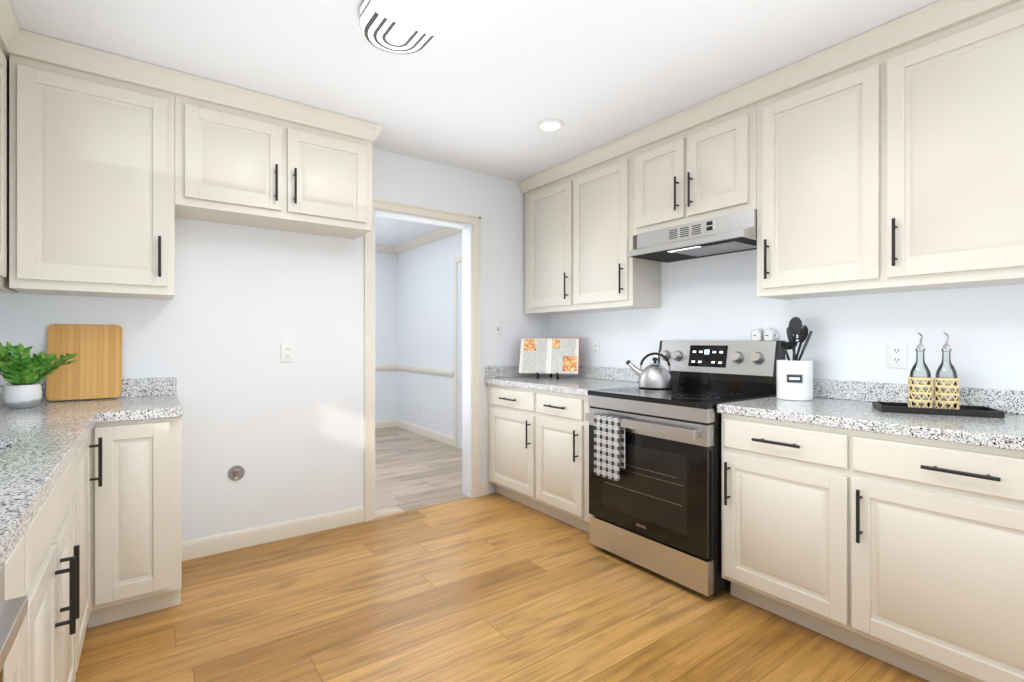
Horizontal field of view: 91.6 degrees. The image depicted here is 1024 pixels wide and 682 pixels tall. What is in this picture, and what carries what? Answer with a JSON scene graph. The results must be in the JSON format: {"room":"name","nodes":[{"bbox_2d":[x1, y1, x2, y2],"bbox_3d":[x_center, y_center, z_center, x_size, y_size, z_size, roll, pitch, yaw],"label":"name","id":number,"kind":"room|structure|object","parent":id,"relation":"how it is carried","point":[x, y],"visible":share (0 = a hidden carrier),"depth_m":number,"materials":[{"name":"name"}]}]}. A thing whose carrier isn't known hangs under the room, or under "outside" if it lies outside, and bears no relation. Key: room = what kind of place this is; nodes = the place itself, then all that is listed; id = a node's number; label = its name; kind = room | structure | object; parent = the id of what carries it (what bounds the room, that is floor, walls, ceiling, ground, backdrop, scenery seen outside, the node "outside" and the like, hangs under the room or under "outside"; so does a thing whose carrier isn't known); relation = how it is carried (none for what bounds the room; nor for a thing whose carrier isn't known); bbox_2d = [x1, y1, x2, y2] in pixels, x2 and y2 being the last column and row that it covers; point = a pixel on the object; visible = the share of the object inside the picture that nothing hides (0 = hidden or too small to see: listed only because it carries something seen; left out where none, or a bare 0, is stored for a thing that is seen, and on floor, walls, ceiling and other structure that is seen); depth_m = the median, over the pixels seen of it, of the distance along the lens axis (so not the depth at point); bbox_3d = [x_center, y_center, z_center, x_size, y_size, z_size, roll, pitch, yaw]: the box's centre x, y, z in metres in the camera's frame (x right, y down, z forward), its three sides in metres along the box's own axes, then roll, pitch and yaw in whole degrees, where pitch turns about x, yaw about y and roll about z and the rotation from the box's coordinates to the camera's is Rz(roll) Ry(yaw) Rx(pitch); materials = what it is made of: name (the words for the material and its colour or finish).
{"room":"kitchen","nodes":[
{"label":"kitchen","id":0,"kind":"room"},
{"bbox_2d":[96,437,101,486],"bbox_3d":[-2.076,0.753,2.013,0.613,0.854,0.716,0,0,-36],"label":"handle","id":1,"kind":"object","parent":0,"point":[99,445],"depth_m":1.93,"materials":[{"name":"black metal"}]},
{"bbox_2d":[0,148,549,541],"bbox_3d":[-1.143,-0.050,3.214,3.780,2.460,0.120,0,0,-36],"label":"wall","id":2,"kind":"structure","parent":0,"point":[228,319],"depth_m":2.95,"materials":[{"name":"white paint"}]},
{"bbox_2d":[9,30,176,299],"bbox_3d":[-1.943,-0.749,2.350,0.569,1.058,0.328,0,0,-36],"label":"upper cabinet","id":3,"kind":"object","parent":2,"relation":"attached to","point":[118,164],"depth_m":2.20,"materials":[{"name":"beige paint"}]},
{"bbox_2d":[226,464,245,481],"bbox_3d":[-1.560,0.750,2.818,0.104,0.104,0.024,0,0,-36],"label":"outlet box","id":4,"kind":"object","parent":2,"relation":"attached to","point":[235,472],"visible":1,"depth_m":2.82,"materials":[{"name":"white plastic"}]},
{"bbox_2d":[182,506,363,560],"bbox_3d":[-1.377,1.130,2.960,1.013,0.100,0.013,0,0,-36],"label":"baseboard","id":5,"kind":"structure","parent":2,"relation":"attached to","point":[211,545],"depth_m":2.92,"materials":[{"name":"beige paint"}]},
{"bbox_2d":[177,71,376,238],"bbox_3d":[-1.316,-0.969,2.807,0.979,0.618,0.328,0,0,-36],"label":"upper cabinet","id":6,"kind":"object","parent":2,"relation":"attached to","point":[250,158],"depth_m":2.64,"materials":[{"name":"beige paint"}]},
{"bbox_2d":[281,343,293,361],"bbox_3d":[-1.346,0.070,2.983,0.072,0.116,0.010,0,0,-36],"label":"outlet","id":7,"kind":"object","parent":2,"relation":"attached to","point":[287,352],"visible":1,"depth_m":2.98,"materials":[{"name":"white plastic"}]},
{"bbox_2d":[364,198,480,521],"bbox_3d":[-0.644,0.119,3.574,0.894,2.122,0.160,0,0,-36],"label":"door frame","id":8,"kind":"structure","parent":2,"relation":"attached to","point":[469,225],"depth_m":3.74,"materials":[{"name":"beige paint"}]},
{"bbox_2d":[494,321,501,335],"bbox_3d":[-0.108,-0.095,3.882,0.072,0.116,0.016,0,0,-36],"label":"light switch","id":9,"kind":"object","parent":2,"relation":"attached to","point":[497,328],"visible":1,"depth_m":3.88,"materials":[{"name":"white plastic"}]},
{"bbox_2d":[375,252,394,420],"bbox_3d":[-3.069,-0.050,5.881,3.810,2.460,0.120,0,0,-36],"label":"wall","id":10,"kind":"structure","parent":0,"point":[384,262],"depth_m":6.78,"materials":[{"name":"white paint"}]},
{"bbox_2d":[375,365,394,369],"bbox_3d":[-3.025,0.360,5.820,3.570,0.060,0.030,0,0,-36],"label":"trim","id":11,"kind":"structure","parent":10,"relation":"attached to","point":[378,367],"depth_m":6.76,"materials":[{"name":"beige paint"}]},
{"bbox_2d":[375,419,395,428],"bbox_3d":[-3.030,1.130,5.827,3.570,0.100,0.013,0,0,-36],"label":"baseboard","id":12,"kind":"structure","parent":10,"relation":"attached to","point":[385,423],"depth_m":6.77,"materials":[{"name":"beige paint"}]},
{"bbox_2d":[375,245,396,254],"bbox_3d":[-3.009,-1.238,5.798,3.570,0.085,0.085,0,0,-36],"label":"crown molding","id":13,"kind":"structure","parent":10,"relation":"attached to","point":[378,248],"depth_m":6.72,"materials":[{"name":"beige paint"}]},
{"bbox_2d":[9,0,938,246],"bbox_3d":[-0.618,-1.330,2.519,4.170,0.100,8.800,0,0,-36],"label":"ceiling","id":14,"kind":"structure","parent":0,"point":[483,86],"depth_m":2.24,"materials":[{"name":"white paint"}]},
{"bbox_2d":[359,0,466,53],"bbox_3d":[-0.187,-1.237,1.597,0.282,0.084,1.212,0,0,-36],"label":"flush-mount light","id":15,"kind":"object","parent":14,"relation":"attached to","point":[403,26],"visible":1,"depth_m":1.87,"materials":[{"name":"white glass"}]},
{"bbox_2d":[536,119,563,132],"bbox_3d":[0.226,-1.274,2.949,0.168,0.009,0.168,0,0,-36],"label":"recessed light","id":16,"kind":"object","parent":14,"relation":"in","point":[550,125],"visible":1,"depth_m":2.95,"materials":[{"name":"white plastic"}]},
{"bbox_2d":[75,427,929,681],"bbox_3d":[-0.618,1.210,2.519,4.170,0.060,8.800,0,0,-36],"label":"floor","id":17,"kind":"structure","parent":0,"point":[430,572],"depth_m":2.14,"materials":[{"name":"brown wood"}]},
{"bbox_2d":[0,528,27,681],"bbox_3d":[-0.867,0.753,0.358,0.615,0.854,0.746,0,0,-36],"label":"base cabinet","id":18,"kind":"object","parent":17,"relation":"on","point":[14,572],"depth_m":0.82,"materials":[{"name":"beige paint"}]},
{"bbox_2d":[28,510,39,681],"bbox_3d":[-1.102,0.753,0.680,0.615,0.854,0.182,0,0,-36],"label":"base cabinet","id":19,"kind":"object","parent":17,"relation":"on","point":[34,527],"depth_m":1.00,"materials":[{"name":"beige paint"}]},
{"bbox_2d":[40,431,95,681],"bbox_3d":[-1.738,0.753,1.550,0.613,0.854,0.548,0,0,-36],"label":"base cabinet","id":20,"kind":"object","parent":17,"relation":"on","point":[45,589],"depth_m":1.32,"materials":[{"name":"beige paint"}]},
{"bbox_2d":[0,377,182,569],"bbox_3d":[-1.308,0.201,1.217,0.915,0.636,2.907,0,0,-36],"label":"countertop","id":21,"kind":"structure","parent":20,"relation":"on","point":[42,442],"depth_m":1.53,"materials":[{"name":"stone"}]},
{"bbox_2d":[0,342,79,408],"bbox_3d":[-2.071,0.140,2.106,0.378,0.288,0.258,0,0,-36],"label":"plant","id":22,"kind":"object","parent":21,"relation":"on","point":[24,375],"visible":1,"depth_m":2.09,"materials":[{"name":"green plant"}]},
{"bbox_2d":[46,324,121,400],"bbox_3d":[-2.066,0.100,2.412,0.276,0.365,0.018,0,-10,-36],"label":"cutting board","id":23,"kind":"object","parent":21,"relation":"on","point":[94,371],"visible":0.92,"depth_m":2.41,"materials":[{"name":"brown wood"}]},
{"bbox_2d":[87,417,181,627],"bbox_3d":[-1.741,0.753,2.312,0.319,0.854,0.628,0,0,-36],"label":"base cabinet","id":24,"kind":"object","parent":17,"relation":"on","point":[136,533],"visible":0.94,"depth_m":2.07,"materials":[{"name":"beige paint"}]},
{"bbox_2d":[488,384,591,532],"bbox_3d":[0.389,0.753,3.532,0.686,0.854,1.166,0,0,-36],"label":"base cabinet","id":25,"kind":"object","parent":17,"relation":"on","point":[538,450],"visible":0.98,"depth_m":3.29,"materials":[{"name":"beige paint"}]},
{"bbox_2d":[484,365,642,395],"bbox_3d":[0.398,0.259,3.537,0.662,0.132,1.167,0,0,-36],"label":"countertop","id":26,"kind":"structure","parent":25,"relation":"on","point":[584,380],"depth_m":3.59,"materials":[{"name":"stone"}]},
{"bbox_2d":[519,338,579,378],"bbox_3d":[0.281,0.130,3.787,0.462,0.307,0.199,0,0,14],"label":"cookbook","id":27,"kind":"object","parent":26,"relation":"on","point":[550,356],"visible":1,"depth_m":3.77,"materials":[{"name":"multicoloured paper"}]},
{"bbox_2d":[585,341,784,596],"bbox_3d":[0.920,0.589,2.723,0.780,1.182,0.748,0,0,-36],"label":"range","id":28,"kind":"object","parent":17,"relation":"on","point":[655,480],"visible":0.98,"depth_m":2.52,"materials":[{"name":"grey metal"}]},
{"bbox_2d":[626,353,671,388],"bbox_3d":[0.835,0.174,3.013,0.196,0.210,0.270,0,0,-36],"label":"kettle","id":29,"kind":"object","parent":28,"relation":"on","point":[654,375],"visible":1,"depth_m":2.93,"materials":[{"name":"silver metal"}]},
{"bbox_2d":[749,327,762,340],"bbox_3d":[1.344,-0.039,2.744,0.057,0.075,0.072,0,0,-36],"label":"salt","id":30,"kind":"object","parent":28,"relation":"on","point":[757,333],"visible":1,"depth_m":2.72,"materials":[{"name":"white ceramic"}]},
{"bbox_2d":[763,327,777,340],"bbox_3d":[1.392,-0.039,2.679,0.057,0.075,0.072,0,0,-36],"label":"pepper","id":31,"kind":"object","parent":28,"relation":"on","point":[769,333],"visible":0.88,"depth_m":2.66,"materials":[{"name":"white ceramic"}]},
{"bbox_2d":[722,413,821,633],"bbox_3d":[1.373,0.753,2.214,0.648,0.854,0.585,0,0,-36],"label":"base cabinet","id":32,"kind":"object","parent":17,"relation":"on","point":[772,469],"depth_m":2.07,"materials":[{"name":"beige paint"}]},
{"bbox_2d":[822,426,1023,681],"bbox_3d":[1.693,0.753,1.776,0.648,0.854,0.761,0,0,-36],"label":"base cabinet","id":33,"kind":"object","parent":17,"relation":"on","point":[904,553],"depth_m":1.66,"materials":[{"name":"beige paint"}]},
{"bbox_2d":[717,379,1023,450],"bbox_3d":[1.896,0.259,1.484,0.662,0.132,2.384,0,0,-36],"label":"countertop","id":34,"kind":"structure","parent":33,"relation":"on","point":[840,404],"depth_m":1.95,"materials":[{"name":"stone"}]},
{"bbox_2d":[776,317,812,400],"bbox_3d":[1.381,0.082,2.436,0.164,0.404,0.157,0,0,-36],"label":"utensil crock","id":35,"kind":"object","parent":34,"relation":"on","point":[794,378],"visible":1,"depth_m":2.39,"materials":[{"name":"white ceramic"}]},
{"bbox_2d":[872,401,1004,417],"bbox_3d":[1.682,0.272,1.988,0.370,0.024,0.170,0,0,26],"label":"tray","id":36,"kind":"object","parent":34,"relation":"on","point":[963,410],"visible":0.92,"depth_m":1.94,"materials":[{"name":"black"}]},
{"bbox_2d":[908,332,932,407],"bbox_3d":[1.645,0.120,2.006,0.079,0.314,0.079,0,0,-36],"label":"oil bottle","id":37,"kind":"object","parent":36,"relation":"on","point":[913,393],"visible":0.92,"depth_m":2.00,"materials":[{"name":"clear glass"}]},
{"bbox_2d":[933,332,959,408],"bbox_3d":[1.719,0.120,1.970,0.079,0.314,0.079,0,0,-36],"label":"oil bottle","id":38,"kind":"object","parent":36,"relation":"on","point":[938,399],"visible":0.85,"depth_m":1.96,"materials":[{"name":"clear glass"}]},
{"bbox_2d":[395,232,1023,436],"bbox_3d":[0.902,-0.050,3.541,0.150,2.460,8.300,0,0,-36],"label":"wall","id":39,"kind":"structure","parent":0,"point":[713,298],"depth_m":2.87,"materials":[{"name":"white paint"}]},
{"bbox_2d":[395,365,453,375],"bbox_3d":[-1.112,0.360,6.200,0.030,0.060,1.570,0,0,-36],"label":"trim","id":40,"kind":"structure","parent":39,"relation":"attached to","point":[419,369],"depth_m":6.10,"materials":[{"name":"beige paint"}]},
{"bbox_2d":[396,419,453,445],"bbox_3d":[-1.114,1.130,6.217,0.013,0.100,1.600,0,0,-36],"label":"baseboard","id":41,"kind":"structure","parent":39,"relation":"attached to","point":[435,435],"depth_m":6.12,"materials":[{"name":"beige paint"}]},
{"bbox_2d":[393,227,461,253],"bbox_3d":[-0.686,-1.238,5.570,0.085,0.085,2.970,0,0,-36],"label":"crown molding","id":42,"kind":"structure","parent":39,"relation":"attached to","point":[438,234],"depth_m":6.04,"materials":[{"name":"beige paint"}]},
{"bbox_2d":[454,256,461,448],"bbox_3d":[-0.391,0.124,5.223,0.017,2.112,0.864,0,0,-36],"label":"door frame","id":43,"kind":"structure","parent":39,"relation":"attached to","point":[458,351],"depth_m":5.51,"materials":[{"name":"beige paint"}]},
{"bbox_2d":[522,164,587,314],"bbox_3d":[0.401,-0.749,3.839,0.303,1.058,0.648,0,0,-36],"label":"upper cabinet","id":44,"kind":"object","parent":39,"relation":"attached to","point":[542,191],"depth_m":3.80,"materials":[{"name":"beige paint"}]},
{"bbox_2d":[592,341,599,355],"bbox_3d":[0.635,0.055,3.770,0.009,0.116,0.072,0,0,-36],"label":"electrical outlet","id":45,"kind":"object","parent":39,"relation":"attached to","point":[595,348],"visible":1,"depth_m":3.76,"materials":[{"name":"white plastic"}]},
{"bbox_2d":[562,136,660,311],"bbox_3d":[0.686,-0.749,3.448,0.303,1.058,0.603,0,0,-36],"label":"upper cabinet","id":46,"kind":"object","parent":39,"relation":"attached to","point":[598,275],"depth_m":3.32,"materials":[{"name":"beige paint"}]},
{"bbox_2d":[630,80,753,239],"bbox_3d":[1.097,-0.969,2.885,0.303,0.618,0.788,0,0,-36],"label":"upper cabinet","id":47,"kind":"object","parent":39,"relation":"attached to","point":[695,164],"depth_m":2.74,"materials":[{"name":"beige paint"}]},
{"bbox_2d":[626,209,756,262],"bbox_3d":[1.071,-0.581,2.836,0.402,0.154,0.737,0,0,-36],"label":"range hood","id":48,"kind":"object","parent":47,"relation":"attached to","point":[728,234],"visible":0.96,"depth_m":2.73,"materials":[{"name":"silver metal"}]},
{"bbox_2d":[754,36,865,299],"bbox_3d":[1.508,-0.749,2.321,0.303,1.058,0.607,0,0,-36],"label":"upper cabinet","id":49,"kind":"object","parent":39,"relation":"attached to","point":[806,111],"depth_m":2.28,"materials":[{"name":"beige paint"}]},
{"bbox_2d":[888,343,906,368],"bbox_3d":[1.742,0.065,2.252,0.009,0.116,0.072,0,0,-36],"label":"electrical outlet","id":50,"kind":"object","parent":39,"relation":"attached to","point":[897,355],"visible":1,"depth_m":2.25,"materials":[{"name":"white plastic"}]},
{"bbox_2d":[858,0,1023,293],"bbox_3d":[1.795,-0.749,1.928,0.303,1.058,0.656,0,0,-36],"label":"upper cabinet","id":51,"kind":"object","parent":39,"relation":"attached to","point":[888,157],"depth_m":1.89,"materials":[{"name":"beige paint"}]},
{"bbox_3d":[-1.104,-0.050,0.055,0.120,2.460,5.030,0,0,-36],"label":"wall","id":52,"kind":"structure","parent":0,"visible":0},
{"bbox_2d":[0,4,11,291],"bbox_3d":[-2.097,-0.749,1.800,0.328,1.058,0.340,0,0,-36],"label":"upper cabinet","id":53,"kind":"object","parent":52,"relation":"attached to","point":[10,29],"depth_m":2.00,"materials":[{"name":"beige paint"}]},
{"bbox_2d":[0,32,17,292],"bbox_3d":[-2.282,-0.749,2.055,0.328,1.058,0.406,0,0,-36],"label":"upper cabinet","id":54,"kind":"object","parent":52,"relation":"attached to","point":[13,33],"depth_m":2.04,"materials":[{"name":"beige paint"}]}
]}

